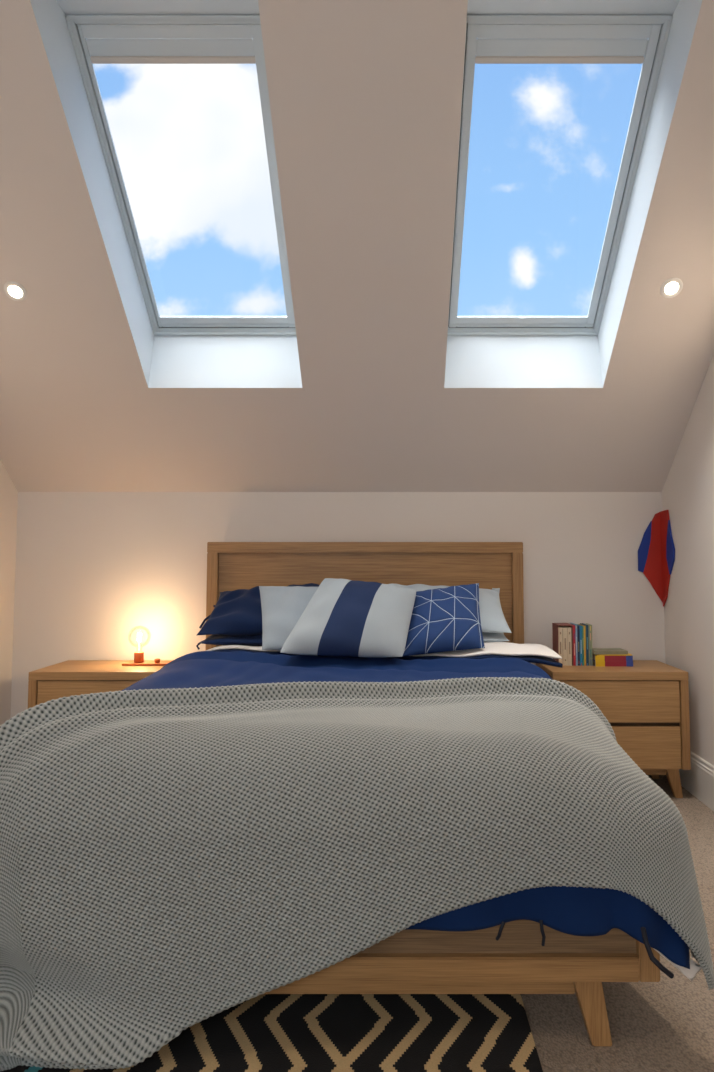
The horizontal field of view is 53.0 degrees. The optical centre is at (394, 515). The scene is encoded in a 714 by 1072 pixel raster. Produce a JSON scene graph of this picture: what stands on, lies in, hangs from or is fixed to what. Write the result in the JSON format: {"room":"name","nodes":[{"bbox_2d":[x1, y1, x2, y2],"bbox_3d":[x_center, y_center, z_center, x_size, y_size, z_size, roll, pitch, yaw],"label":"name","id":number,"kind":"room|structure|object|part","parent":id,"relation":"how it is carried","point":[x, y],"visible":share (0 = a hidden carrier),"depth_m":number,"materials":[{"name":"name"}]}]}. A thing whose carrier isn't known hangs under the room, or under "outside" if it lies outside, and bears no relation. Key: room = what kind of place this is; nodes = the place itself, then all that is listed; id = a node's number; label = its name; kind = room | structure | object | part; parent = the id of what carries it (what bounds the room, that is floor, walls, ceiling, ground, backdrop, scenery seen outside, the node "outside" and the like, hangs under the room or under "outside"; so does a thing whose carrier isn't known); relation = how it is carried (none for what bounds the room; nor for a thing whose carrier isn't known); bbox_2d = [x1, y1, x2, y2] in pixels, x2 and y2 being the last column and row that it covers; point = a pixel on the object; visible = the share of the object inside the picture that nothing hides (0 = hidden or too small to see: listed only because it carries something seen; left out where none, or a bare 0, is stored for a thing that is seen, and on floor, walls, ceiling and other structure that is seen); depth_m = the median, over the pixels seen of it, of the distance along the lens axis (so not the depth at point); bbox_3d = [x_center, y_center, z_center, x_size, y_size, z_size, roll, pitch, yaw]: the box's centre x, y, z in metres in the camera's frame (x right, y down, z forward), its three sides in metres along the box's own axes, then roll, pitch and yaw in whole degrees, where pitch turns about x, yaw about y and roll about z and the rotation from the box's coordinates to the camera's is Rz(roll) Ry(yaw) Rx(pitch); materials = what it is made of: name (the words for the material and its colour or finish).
{"room":"bedroom","nodes":[
{"label":"bedroom","id":0,"kind":"room"},
{"bbox_2d":[0,459,17,724],"bbox_3d":[-2.284,-0.576,1.289,0.120,3.751,6.140,0,-4,0],"label":"wall","id":1,"kind":"structure","parent":0,"point":[8,491],"depth_m":4.09,"materials":[{"name":"beige paint"}]},
{"bbox_2d":[122,661,170,665],"bbox_3d":[-1.360,0.816,3.962,0.265,0.012,0.120,0,-4,0],"label":"tray","id":2,"kind":"object","parent":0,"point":[130,663],"depth_m":3.91,"materials":[{"name":"orange wood"}]},
{"bbox_2d":[10,492,665,717],"bbox_3d":[-0.326,0.674,4.226,3.796,1.626,0.120,0,-4,0],"label":"wall","id":3,"kind":"structure","parent":0,"point":[95,572],"depth_m":4.20,"materials":[{"name":"beige paint"}]},
{"bbox_2d":[0,0,713,491],"bbox_3d":[-0.326,-1.336,1.337,4.036,2.225,6.140,0,-4,0],"label":"ceiling","id":4,"kind":"structure","parent":0,"point":[365,96],"depth_m":3.36,"materials":[{"name":"paint"}]},
{"bbox_2d":[4,281,26,301],"bbox_3d":[-1.743,-1.031,3.284,0.102,0.070,0.081,0,-4,0],"label":"recessed light","id":5,"kind":"object","parent":4,"relation":"in","point":[12,289],"visible":1,"depth_m":3.28,"materials":[{"name":"white"}]},
{"bbox_2d":[30,0,301,387],"bbox_3d":[-0.872,-1.324,3.049,0.792,1.251,1.551,0,-4,0],"label":"window","id":6,"kind":"structure","parent":4,"relation":"attached to","point":[76,35],"depth_m":3.04,"materials":[{"name":"white paint"}]},
{"bbox_3d":[-0.872,-1.457,3.270,0.732,0.872,1.035,0,-4,0],"label":"sash","id":7,"kind":"part","parent":6,"relation":"part of","materials":[{"name":"white"}]},
{"bbox_2d":[444,0,701,387],"bbox_3d":[0.660,-1.324,3.049,0.815,1.251,1.551,0,-4,0],"label":"window","id":8,"kind":"structure","parent":4,"relation":"attached to","point":[482,351],"depth_m":3.06,"materials":[{"name":"white paint"}]},
{"bbox_3d":[0.660,-1.457,3.270,0.755,0.872,1.035,0,-4,0],"label":"sash","id":9,"kind":"part","parent":8,"relation":"part of","materials":[{"name":"white"}]},
{"bbox_2d":[660,278,682,297],"bbox_3d":[1.265,-1.043,3.271,0.102,0.070,0.081,0,-4,0],"label":"recessed light","id":10,"kind":"object","parent":4,"relation":"in","point":[670,286],"visible":1,"depth_m":3.27,"materials":[{"name":"white"}]},
{"bbox_2d":[521,775,713,1071],"bbox_3d":[-0.326,1.346,1.168,4.036,0.100,6.140,0,-4,0],"label":"floor","id":11,"kind":"structure","parent":0,"point":[665,1025],"depth_m":1.91,"materials":[{"name":"beige carpet"}]},
{"bbox_2d":[28,660,172,707],"bbox_3d":[-1.540,1.143,3.890,0.700,0.648,0.448,0,-4,0],"label":"nightstand","id":12,"kind":"object","parent":11,"relation":"on","point":[68,678],"visible":0.12,"depth_m":3.69,"materials":[{"name":"brown wood"}]},
{"bbox_3d":[-1.869,1.087,3.893,0.042,0.453,0.448,0,-4,0],"label":"panel","id":13,"kind":"part","parent":12,"relation":"part of","materials":[{"name":"brown wood"}]},
{"bbox_3d":[-1.540,0.958,3.695,0.608,0.211,0.023,0,-4,0],"label":"drawer","id":14,"kind":"part","parent":12,"relation":"part of","materials":[{"name":"brown wood"}]},
{"bbox_2d":[122,633,170,665],"bbox_3d":[-1.360,0.715,3.965,0.265,0.214,0.125,0,-4,0],"label":"lamp","id":15,"kind":"object","parent":12,"relation":"on","point":[138,656],"visible":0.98,"depth_m":3.94,"materials":[{"name":"orange wood"}]},
{"bbox_2d":[0,994,542,1071],"bbox_3d":[-0.474,1.315,1.571,1.652,0.010,2.200,0,-4,0],"label":"rug","id":16,"kind":"object","parent":11,"relation":"on","point":[264,1032],"visible":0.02,"depth_m":1.82,"materials":[{"name":"black fabric"}]},
{"bbox_2d":[206,542,659,1045],"bbox_3d":[-0.172,0.743,2.967,1.813,1.329,2.315,0,-4,0],"label":"frame","id":17,"kind":"object","parent":11,"relation":"on","point":[410,961],"visible":0.27,"depth_m":1.83,"materials":[{"name":"brown wood"}]},
{"bbox_3d":[-1.047,0.845,4.090,0.062,1.267,0.060,0,-4,0],"label":"headboard post","id":18,"kind":"part","parent":17,"relation":"part of","materials":[{"name":"brown wood"}]},
{"bbox_3d":[-0.172,0.182,4.132,1.813,0.062,0.060,0,-4,0],"label":"headboard rail","id":19,"kind":"part","parent":17,"relation":"part of","materials":[{"name":"brown wood"}]},
{"bbox_3d":[-0.172,0.718,4.107,1.699,1.022,0.022,0,-4,0],"label":"headboard panel","id":20,"kind":"part","parent":17,"relation":"part of","materials":[{"name":"brown wood"}]},
{"bbox_3d":[-0.176,1.196,1.846,1.277,0.057,0.035,0,-4,0],"label":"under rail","id":21,"kind":"part","parent":17,"relation":"part of","materials":[{"name":"brown wood"}]},
{"bbox_3d":[-0.172,1.134,1.805,1.563,0.059,0.045,0,-4,0],"label":"footboard rail","id":22,"kind":"part","parent":17,"relation":"part of","materials":[{"name":"brown wood"}]},
{"bbox_3d":[-0.172,1.020,1.821,1.567,0.188,0.018,0,-4,0],"label":"footboard panel","id":23,"kind":"part","parent":17,"relation":"part of","materials":[{"name":"brown wood"}]},
{"bbox_3d":[0.704,0.845,4.090,0.062,1.267,0.060,0,-4,0],"label":"headboard post","id":24,"kind":"part","parent":17,"relation":"part of","materials":[{"name":"brown wood"}]},
{"bbox_3d":[0.498,1.252,1.832,0.099,0.172,0.070,0,-4,0],"label":"leg","id":25,"kind":"part","parent":17,"relation":"part of","materials":[{"name":"brown wood"}]},
{"bbox_3d":[0.636,1.020,1.812,0.052,0.288,0.045,0,-4,0],"label":"footboard post","id":26,"kind":"part","parent":17,"relation":"part of","materials":[{"name":"brown wood"}]},
{"bbox_3d":[-0.171,0.931,2.947,1.560,0.300,2.180,0,-4,0],"label":"mattress","id":27,"kind":"object","parent":17,"relation":"on","visible":0},
{"bbox_2d":[121,642,701,981],"bbox_3d":[-0.220,0.880,2.699,2.015,0.608,2.096,0,-4,0],"label":"duvet","id":28,"kind":"object","parent":27,"relation":"on","point":[577,911],"visible":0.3,"depth_m":2.83,"materials":[{"name":"blue fabric"}]},
{"bbox_2d":[196,634,261,649],"bbox_3d":[-0.629,0.636,3.808,0.759,0.104,0.440,0,-4,0],"label":"pillow","id":29,"kind":"object","parent":28,"relation":"on","point":[251,640],"visible":0.23,"depth_m":3.61,"materials":[{"name":"blue fabric"}]},
{"bbox_2d":[197,583,318,635],"bbox_3d":[-0.642,0.493,3.807,0.804,0.263,0.420,0,-4,0],"label":"pillow","id":30,"kind":"object","parent":29,"relation":"on","point":[238,612],"visible":0.5,"depth_m":3.68,"materials":[{"name":"blue fabric"}]},
{"bbox_2d":[259,586,317,649],"bbox_3d":[-0.474,0.505,3.565,0.475,0.300,0.340,0,-4,0],"label":"cushion","id":31,"kind":"object","parent":28,"relation":"on","point":[282,606],"visible":0.47,"depth_m":3.54,"materials":[{"name":"grey fabric"}]},
{"bbox_2d":[280,578,415,657],"bbox_3d":[-0.210,0.481,3.436,0.632,0.355,0.362,0,-4,0],"label":"cushion","id":32,"kind":"object","parent":28,"relation":"on","point":[343,617],"visible":1,"depth_m":3.32,"materials":[{"name":"fabric"}]},
{"bbox_2d":[0,677,713,1070],"bbox_3d":[-0.185,0.915,2.039,1.986,0.839,0.790,0,-4,0],"label":"throw blanket","id":33,"kind":"object","parent":28,"relation":"on","point":[172,860],"visible":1,"depth_m":1.70,"materials":[{"name":"grey fabric"}]},
{"bbox_2d":[402,583,484,656],"bbox_3d":[0.231,0.502,3.525,0.414,0.331,0.380,0,-4,0],"label":"cushion","id":34,"kind":"object","parent":28,"relation":"on","point":[447,619],"visible":0.9,"depth_m":3.43,"materials":[{"name":"fabric"}]},
{"bbox_2d":[482,632,508,642],"bbox_3d":[0.240,0.625,3.808,0.760,0.099,0.440,0,-4,0],"label":"pillow","id":35,"kind":"object","parent":28,"relation":"on","point":[487,636],"visible":0.1,"depth_m":3.62,"materials":[{"name":"grey fabric"}]},
{"bbox_2d":[392,583,511,632],"bbox_3d":[0.224,0.483,3.807,0.728,0.238,0.420,0,-4,0],"label":"pillow","id":36,"kind":"object","parent":35,"relation":"on","point":[492,617],"visible":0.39,"depth_m":3.73,"materials":[{"name":"grey fabric"}]},
{"bbox_2d":[536,660,690,797],"bbox_3d":[1.163,1.143,3.890,0.700,0.648,0.448,0,-4,0],"label":"nightstand","id":37,"kind":"object","parent":11,"relation":"on","point":[645,704],"visible":0.58,"depth_m":3.69,"materials":[{"name":"brown wood"}]},
{"bbox_2d":[558,626,562,663],"bbox_3d":[0.909,0.720,3.984,0.022,0.207,0.119,0,-4,0],"label":"book","id":38,"kind":"object","parent":37,"relation":"on","point":[560,642],"visible":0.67,"depth_m":3.93,"materials":[{"name":"beige paper"}]},
{"bbox_2d":[552,623,572,665],"bbox_3d":[0.934,0.713,3.987,0.083,0.222,0.132,0,-4,0],"label":"slipcase","id":39,"kind":"object","parent":37,"relation":"on","point":[554,625],"visible":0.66,"depth_m":3.95,"materials":[{"name":"red cardboard"}]},
{"bbox_2d":[560,626,567,665],"bbox_3d":[0.935,0.720,3.984,0.025,0.207,0.119,0,-4,0],"label":"book","id":40,"kind":"object","parent":37,"relation":"on","point":[564,629],"visible":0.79,"depth_m":3.93,"materials":[{"name":"beige paper"}]},
{"bbox_2d":[565,626,571,665],"bbox_3d":[0.960,0.720,3.984,0.021,0.207,0.119,0,-4,0],"label":"book","id":41,"kind":"object","parent":37,"relation":"on","point":[569,637],"visible":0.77,"depth_m":3.93,"materials":[{"name":"beige paper"}]},
{"bbox_2d":[570,623,577,665],"bbox_3d":[0.997,0.712,3.985,0.009,0.224,0.126,0,-4,0],"label":"book","id":42,"kind":"object","parent":37,"relation":"on","point":[570,623],"visible":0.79,"depth_m":3.92,"materials":[{"name":"blue paper"}]},
{"bbox_2d":[573,625,575,665],"bbox_3d":[0.985,0.715,3.985,0.012,0.218,0.126,0,-4,0],"label":"book","id":43,"kind":"object","parent":37,"relation":"on","point":[574,646],"visible":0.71,"depth_m":3.92,"materials":[{"name":"red paper"}]},
{"bbox_2d":[577,625,579,665],"bbox_3d":[1.008,0.716,3.985,0.010,0.215,0.126,0,-4,0],"label":"book","id":44,"kind":"object","parent":37,"relation":"on","point":[578,637],"visible":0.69,"depth_m":3.92,"materials":[{"name":"blue paper"}]},
{"bbox_2d":[577,624,582,665],"bbox_3d":[1.021,0.716,3.985,0.013,0.215,0.126,0,-4,0],"label":"book","id":45,"kind":"object","parent":37,"relation":"on","point":[580,627],"visible":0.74,"depth_m":3.92,"materials":[{"name":"blue paper"}]},
{"bbox_2d":[578,624,585,665],"bbox_3d":[1.042,0.716,3.985,0.009,0.215,0.126,0,-4,0],"label":"book","id":46,"kind":"object","parent":37,"relation":"on","point":[578,624],"visible":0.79,"depth_m":3.92,"materials":[{"name":"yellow paper"}]},
{"bbox_2d":[580,625,583,665],"bbox_3d":[1.032,0.717,3.985,0.007,0.214,0.126,0,-4,0],"label":"book","id":47,"kind":"object","parent":37,"relation":"on","point":[580,625],"visible":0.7,"depth_m":3.92,"materials":[{"name":"teal paper"}]},
{"bbox_2d":[580,623,588,665],"bbox_3d":[1.055,0.713,3.985,0.014,0.221,0.126,0,-4,0],"label":"book","id":48,"kind":"object","parent":37,"relation":"on","point":[585,625],"visible":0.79,"depth_m":3.92,"materials":[{"name":"blue paper"}]},
{"bbox_2d":[586,623,592,665],"bbox_3d":[1.073,0.713,3.985,0.020,0.221,0.126,0,-4,0],"label":"book","id":49,"kind":"object","parent":37,"relation":"on","point":[589,625],"visible":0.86,"depth_m":3.92,"materials":[{"name":"green paper"}]},
{"bbox_2d":[593,660,632,665],"bbox_3d":[1.192,0.807,3.947,0.204,0.029,0.121,0,-4,0],"label":"book","id":50,"kind":"object","parent":37,"relation":"on","point":[595,663],"visible":0.7,"depth_m":3.89,"materials":[{"name":"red paper"}]},
{"bbox_2d":[593,654,632,660],"bbox_3d":[1.191,0.778,3.949,0.204,0.029,0.121,0,-4,0],"label":"book","id":51,"kind":"object","parent":50,"relation":"on","point":[595,657],"visible":0.73,"depth_m":3.89,"materials":[{"name":"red paper"}]},
{"bbox_2d":[596,653,631,655],"bbox_3d":[1.198,0.761,3.950,0.188,0.005,0.120,0,-4,2],"label":"book","id":52,"kind":"object","parent":51,"relation":"on","point":[628,654],"visible":0.59,"depth_m":3.90,"materials":[{"name":"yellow paper"}]},
{"bbox_2d":[592,648,627,654],"bbox_3d":[1.173,0.748,3.951,0.188,0.019,0.120,0,-4,-2],"label":"book","id":53,"kind":"object","parent":52,"relation":"on","point":[595,650],"visible":0.89,"depth_m":3.89,"materials":[{"name":"beige paper"}]},
{"bbox_3d":[1.163,0.958,3.695,0.608,0.211,0.023,0,-4,0],"label":"drawer","id":54,"kind":"part","parent":37,"relation":"part of","materials":[{"name":"brown wood"}]},
{"bbox_3d":[1.163,1.192,3.680,0.608,0.214,0.023,0,-4,0],"label":"drawer","id":55,"kind":"part","parent":37,"relation":"part of","materials":[{"name":"brown wood"}]},
{"bbox_3d":[1.163,1.322,3.709,0.480,0.037,0.020,0,-4,0],"label":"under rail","id":56,"kind":"part","parent":37,"relation":"part of","materials":[{"name":"brown wood"}]},
{"bbox_3d":[1.442,1.399,4.033,0.086,0.153,0.050,0,-4,0],"label":"leg","id":57,"kind":"part","parent":37,"relation":"part of","materials":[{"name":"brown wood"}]},
{"bbox_3d":[1.442,1.379,3.706,0.086,0.153,0.050,0,-4,0],"label":"leg","id":58,"kind":"part","parent":37,"relation":"part of","materials":[{"name":"brown wood"}]},
{"bbox_3d":[1.492,1.087,3.893,0.042,0.453,0.448,0,-4,0],"label":"panel","id":59,"kind":"part","parent":37,"relation":"part of","materials":[{"name":"brown wood"}]},
{"bbox_2d":[662,355,713,765],"bbox_3d":[1.632,-0.576,1.289,0.120,3.751,6.140,0,-4,0],"label":"wall","id":60,"kind":"structure","parent":0,"point":[688,489],"depth_m":3.75,"materials":[{"name":"beige paint"}]},
{"bbox_2d":[638,510,674,606],"bbox_3d":[1.497,0.243,4.097,0.147,0.559,0.187,0,-4,0],"label":"wall art","id":61,"kind":"object","parent":60,"relation":"attached to","point":[656,551],"visible":1,"depth_m":4.17,"materials":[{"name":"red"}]},
{"bbox_3d":[1.465,0.180,4.190,0.082,0.302,0.010,0,-4,0],"label":"blue panel","id":62,"kind":"part","parent":61,"relation":"part of","materials":[{"name":"blue"}]},
{"bbox_3d":[1.565,0.177,4.063,0.010,0.310,0.110,0,-4,0],"label":"blue panel","id":63,"kind":"part","parent":61,"relation":"part of","materials":[{"name":"blue"}]},
{"bbox_2d":[679,751,713,810],"bbox_3d":[1.564,1.190,1.178,0.016,0.212,5.900,0,-4,0],"label":"baseboard","id":64,"kind":"structure","parent":60,"relation":"attached to","point":[699,781],"depth_m":3.65,"materials":[{"name":"white"}]}
]}

